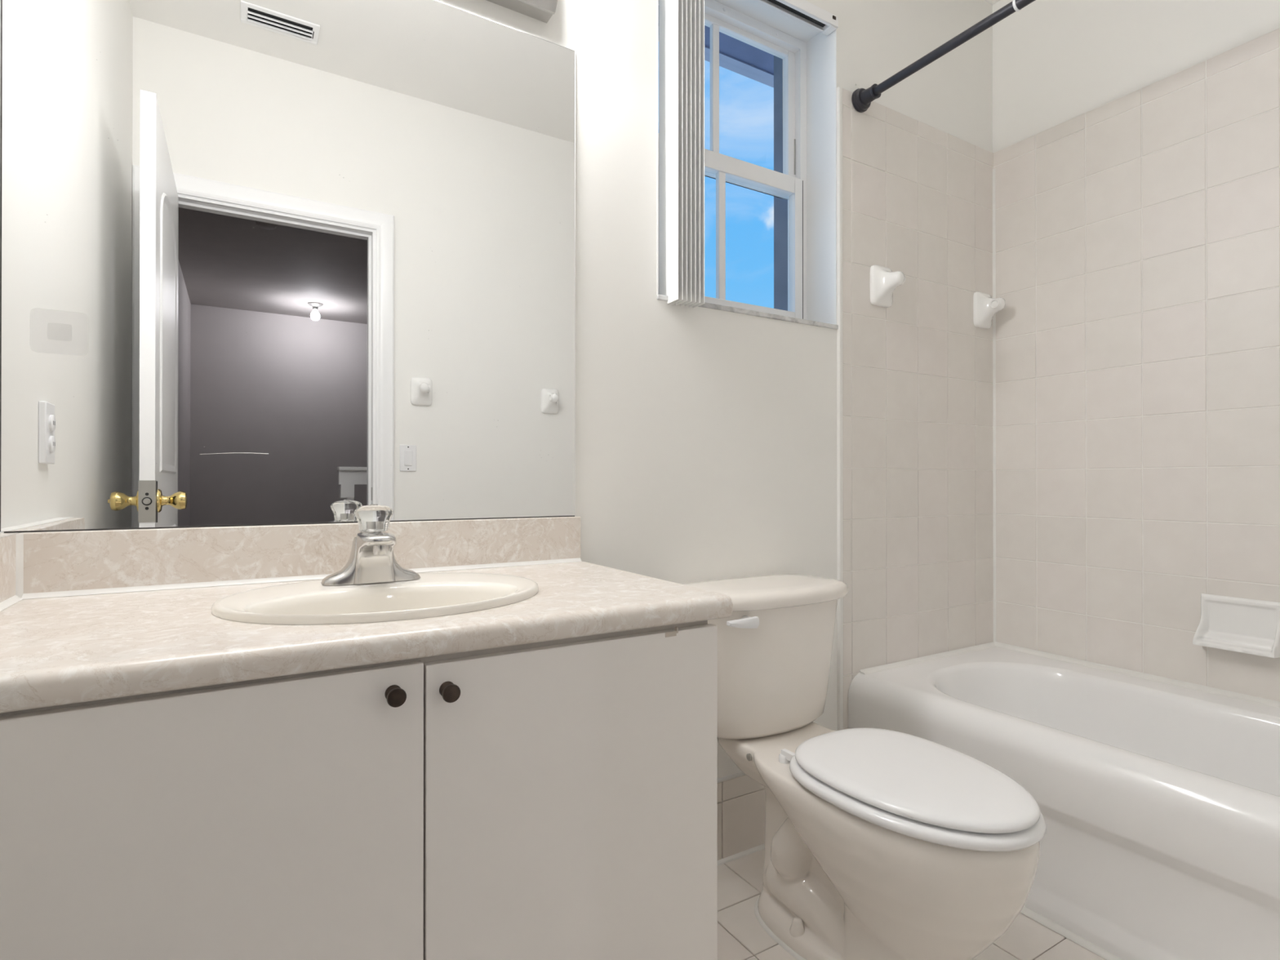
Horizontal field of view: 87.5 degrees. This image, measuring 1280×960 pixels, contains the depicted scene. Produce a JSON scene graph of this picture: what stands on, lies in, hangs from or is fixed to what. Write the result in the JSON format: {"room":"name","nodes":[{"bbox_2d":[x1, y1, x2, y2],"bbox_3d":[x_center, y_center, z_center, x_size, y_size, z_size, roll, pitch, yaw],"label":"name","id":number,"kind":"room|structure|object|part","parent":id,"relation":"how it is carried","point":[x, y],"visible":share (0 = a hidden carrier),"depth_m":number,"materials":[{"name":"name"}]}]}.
{"room":"bathroom","nodes":[
{"label":"bathroom","id":0,"kind":"room"},
{"bbox_2d":[0,0,993,778],"bbox_3d":[0.073,-0.376,1.791,2.881,2.843,0.218,0,0,-31],"label":"wall","id":1,"kind":"structure","parent":0,"point":[706,437],"depth_m":1.98,"materials":[{"name":"paint"}]},
{"bbox_2d":[0,0,575,533],"bbox_3d":[-0.569,-0.452,1.285,0.978,1.069,0.006,0,0,-31],"label":"wall mirror","id":2,"kind":"object","parent":1,"relation":"attached to","point":[262,262],"visible":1,"depth_m":1.23,"materials":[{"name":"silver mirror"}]},
{"bbox_2d":[17,516,580,593],"bbox_3d":[-0.552,0.134,1.286,0.962,0.102,0.018,0,0,-31],"label":"backsplash","id":3,"kind":"structure","parent":1,"relation":"attached to","point":[75,560],"depth_m":1.19,"materials":[{"name":"stone"}]},
{"bbox_2d":[486,0,557,22],"bbox_3d":[-0.531,-1.103,1.224,0.842,0.155,0.155,0,0,-31],"label":"vanity light","id":4,"kind":"object","parent":1,"relation":"attached to","point":[542,11],"visible":1,"depth_m":1.46,"materials":[{"name":"silver metal"}]},
{"bbox_2d":[717,772,765,866],"bbox_3d":[0.218,0.888,1.745,0.860,0.215,0.018,0,0,-31],"label":"baseboard","id":5,"kind":"structure","parent":1,"relation":"attached to","point":[741,799],"depth_m":1.77,"materials":[{"name":"tile"}]},
{"bbox_2d":[657,0,838,329],"bbox_3d":[0.270,-0.906,1.892,0.635,0.920,0.180,0,0,-31],"label":"window","id":6,"kind":"structure","parent":1,"relation":"in","point":[807,180],"depth_m":2.02,"materials":[{"name":"white paint"}]},
{"bbox_3d":[0.233,-1.112,1.951,0.579,0.463,0.024,0,0,-31],"label":"sash","id":7,"kind":"part","parent":6,"relation":"part of","materials":[{"name":"white plastic"}]},
{"bbox_3d":[0.248,-0.699,1.925,0.579,0.464,0.025,0,0,-31],"label":"sash","id":8,"kind":"part","parent":6,"relation":"part of","materials":[{"name":"white plastic"}]},
{"bbox_3d":[0.284,-0.452,1.867,0.635,0.013,0.125,0,0,-31],"label":"sill","id":9,"kind":"part","parent":6,"relation":"part of","materials":[{"name":"grey stone"}]},
{"bbox_2d":[658,0,838,307],"bbox_3d":[0.317,-0.903,1.811,0.620,0.926,0.087,0,0,-31],"label":"vertical blind","id":10,"kind":"object","parent":6,"relation":"attached to","point":[681,22],"visible":0.97,"depth_m":1.66,"materials":[{"name":"white plastic"}]},
{"bbox_3d":[0.238,-0.910,1.942,0.623,0.905,0.060,0,0,-31],"label":"frame","id":11,"kind":"part","parent":6,"relation":"part of","materials":[{"name":"white plastic"}]},
{"bbox_2d":[780,58,787,311],"bbox_3d":[0.213,-0.909,1.984,0.631,0.952,0.034,0,0,-31],"label":"trim","id":12,"kind":"structure","parent":1,"relation":"attached to","point":[784,202],"depth_m":2.14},
{"bbox_2d":[836,86,843,730],"bbox_3d":[0.592,-0.188,1.978,0.016,1.949,0.010,0,0,-31],"label":"trim","id":13,"kind":"structure","parent":1,"relation":"attached to","point":[839,90],"depth_m":1.98,"materials":[{"name":"white tile"}]},
{"bbox_2d":[870,264,905,307],"bbox_3d":[0.763,-0.597,2.031,0.092,0.122,0.081,0,0,-31],"label":"post","id":14,"kind":"object","parent":1,"relation":"attached to","point":[883,282],"visible":1,"depth_m":2.03,"materials":[{"name":"white ceramic"}]},
{"bbox_2d":[838,86,992,728],"bbox_3d":[0.923,-0.083,2.178,0.784,2.161,0.006,0,0,-31],"label":"grout","id":15,"kind":"structure","parent":1,"relation":"attached to","point":[851,262],"depth_m":2.15,"materials":[{"name":"tile"}]},
{"bbox_2d":[851,0,1035,112],"bbox_3d":[1.083,-1.156,1.314,0.067,0.090,1.659,0,0,-31],"label":"curtain rod","id":16,"kind":"object","parent":1,"relation":"attached to","point":[862,98],"visible":1,"depth_m":1.79,"materials":[{"name":"black metal"}]},
{"bbox_2d":[973,291,1005,328],"bbox_3d":[1.213,-0.591,2.301,0.092,0.122,0.081,0,0,-31],"label":"post","id":17,"kind":"object","parent":1,"relation":"attached to","point":[984,307],"visible":1,"depth_m":2.30,"materials":[{"name":"white ceramic"}]},
{"bbox_2d":[990,298,999,308],"bbox_3d":[1.210,-0.600,2.276,0.014,0.033,0.033,0,0,-31],"label":"socket","id":18,"kind":"object","parent":17,"relation":"attached to","point":[994,303],"depth_m":2.27,"materials":[{"name":"white ceramic"}]},
{"bbox_2d":[773,55,780,309],"bbox_3d":[0.111,-0.353,1.958,4.600,3.100,0.030,0,0,-31],"label":"wall","id":19,"kind":"structure","parent":0,"point":[776,60],"depth_m":2.16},
{"bbox_2d":[704,25,773,87],"bbox_3d":[0.081,-1.708,2.206,4.800,0.210,0.419,0,0,-31],"label":"roof eaves","id":20,"kind":"object","parent":19,"relation":"attached to","point":[735,55],"depth_m":2.55,"materials":[{"name":"paint"}]},
{"bbox_2d":[717,848,1105,959],"bbox_3d":[0.552,1.023,0.988,2.841,0.060,1.859,0,0,-31],"label":"floor","id":21,"kind":"structure","parent":0,"point":[740,935],"depth_m":1.46,"materials":[{"name":"beige tile"}]},
{"bbox_2d":[0,620,717,959],"bbox_3d":[-0.434,0.607,1.029,0.984,0.772,0.570,0,0,-31],"label":"vanity cabinet","id":22,"kind":"object","parent":21,"relation":"on","point":[555,799],"visible":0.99,"depth_m":0.80,"materials":[{"name":"beige laminate"}]},
{"bbox_3d":[-0.497,0.559,0.697,0.526,0.666,0.018,0,0,-31],"label":"door","id":23,"kind":"part","parent":22,"relation":"part of","materials":[{"name":"beige laminate"}]},
{"bbox_3d":[-0.324,0.231,0.812,0.950,0.019,0.004,0,0,-31],"label":"shadow rail","id":24,"kind":"part","parent":22,"relation":"part of","materials":[{"name":"white wood"}]},
{"bbox_2d":[0,516,733,713],"bbox_3d":[-0.430,0.150,1.043,1.010,0.141,0.562,0,0,-31],"label":"countertop","id":25,"kind":"structure","parent":22,"relation":"on","point":[86,615],"depth_m":0.99,"materials":[{"name":"stone"}]},
{"bbox_2d":[320,503,420,586],"bbox_3d":[-0.444,0.107,1.120,0.157,0.131,0.123,0,0,-31],"label":"faucet","id":26,"kind":"object","parent":25,"relation":"on","point":[371,559],"visible":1,"depth_m":1.12,"materials":[{"name":"silver metal"}]},
{"bbox_3d":[-0.457,0.065,1.148,0.064,0.045,0.062,0,0,-31],"label":"knob handle","id":27,"kind":"part","parent":26,"relation":"part of","materials":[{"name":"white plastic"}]},
{"bbox_3d":[-0.442,0.131,1.116,0.069,0.083,0.114,0,0,-31],"label":"spout","id":28,"kind":"part","parent":26,"relation":"part of","materials":[{"name":"silver metal"}]},
{"bbox_2d":[211,572,538,624],"bbox_3d":[-0.396,0.243,1.058,0.476,0.143,0.406,0,0,-31],"label":"sink","id":29,"kind":"object","parent":25,"relation":"in","point":[434,594],"visible":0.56,"depth_m":1.05,"materials":[{"name":"beige ceramic"}]},
{"bbox_3d":[-0.292,0.257,0.797,0.022,0.022,0.023,0,0,-31],"label":"knob","id":30,"kind":"part","parent":22,"relation":"part of","materials":[{"name":"brown metal"}]},
{"bbox_3d":[-0.236,0.263,0.830,0.022,0.022,0.023,0,0,-31],"label":"knob","id":31,"kind":"part","parent":22,"relation":"part of","materials":[{"name":"brown metal"}]},
{"bbox_3d":[-0.075,0.562,0.950,0.451,0.663,0.018,0,0,-31],"label":"door","id":32,"kind":"part","parent":22,"relation":"part of","materials":[{"name":"beige laminate"}]},
{"bbox_3d":[-0.317,0.562,0.829,0.980,0.682,0.019,0,0,-31],"label":"frame","id":33,"kind":"part","parent":22,"relation":"part of","materials":[{"name":"white wood"}]},
{"bbox_2d":[682,573,1046,959],"bbox_3d":[0.447,0.628,1.432,0.461,0.746,0.784,0,0,-31],"label":"toilet","id":34,"kind":"object","parent":21,"relation":"on","point":[881,844],"visible":0.98,"depth_m":1.31,"materials":[{"name":"ceramic"}]},
{"bbox_3d":[0.218,0.318,1.486,0.091,0.024,0.063,0,0,-31],"label":"flush lever","id":35,"kind":"part","parent":34,"relation":"part of","materials":[{"name":"white plastic"}]},
{"bbox_3d":[0.309,0.276,1.662,0.461,0.039,0.250,0,0,-31],"label":"tank lid","id":36,"kind":"part","parent":34,"relation":"part of","materials":[{"name":"ceramic"}]},
{"bbox_3d":[0.307,0.452,1.666,0.418,0.315,0.222,0,0,-31],"label":"tank","id":37,"kind":"part","parent":34,"relation":"part of","materials":[{"name":"ceramic"}]},
{"bbox_3d":[0.462,0.805,1.406,0.355,0.392,0.708,0,0,-31],"label":"bowl","id":38,"kind":"part","parent":34,"relation":"part of","materials":[{"name":"ceramic"}]},
{"bbox_3d":[0.528,0.568,1.297,0.336,0.022,0.453,0,0,-31],"label":"lid","id":39,"kind":"part","parent":34,"relation":"part of","materials":[{"name":"white plastic"}]},
{"bbox_3d":[0.528,0.593,1.297,0.361,0.022,0.469,0,0,-31],"label":"seat","id":40,"kind":"part","parent":34,"relation":"part of","materials":[{"name":"white plastic"}]},
{"bbox_2d":[847,641,1279,959],"bbox_3d":[1.353,0.783,1.471,0.754,0.428,1.654,0,0,-31],"label":"bathtub","id":41,"kind":"object","parent":21,"relation":"on","point":[1157,797],"visible":0.85,"depth_m":1.49,"materials":[{"name":"white ceramic"}]},
{"bbox_2d":[984,0,999,5],"bbox_3d":[0.539,-1.750,1.019,2.881,0.100,1.809,0,0,-31],"label":"ceiling","id":42,"kind":"structure","parent":0,"point":[992,2],"depth_m":2.37,"materials":[{"name":"paint"}]},
{"bbox_2d":[992,0,1279,701],"bbox_3d":[1.762,-0.376,1.651,0.128,2.843,1.774,0,0,-31],"label":"wall","id":43,"kind":"structure","parent":0,"point":[1055,62],"depth_m":1.99,"materials":[{"name":"tile"}]},
{"bbox_2d":[991,168,996,642],"bbox_3d":[1.257,-0.253,2.373,0.013,1.702,0.015,0,0,-31],"label":"trim","id":44,"kind":"structure","parent":43,"relation":"attached to","point":[993,210],"depth_m":2.37,"materials":[{"name":"beige tile"}]},
{"bbox_2d":[993,27,1279,686],"bbox_3d":[1.682,-0.275,1.671,0.006,1.781,1.657,0,0,-31],"label":"grout","id":45,"kind":"structure","parent":43,"relation":"attached to","point":[1142,312],"depth_m":1.98,"materials":[{"name":"tile"}]},
{"bbox_2d":[1192,593,1279,657],"bbox_3d":[1.578,0.381,1.768,0.068,0.133,0.180,0,0,-31],"label":"soap dish","id":46,"kind":"object","parent":43,"relation":"attached to","point":[1239,624],"visible":1,"depth_m":1.77,"materials":[{"name":"white ceramic"}]}
]}

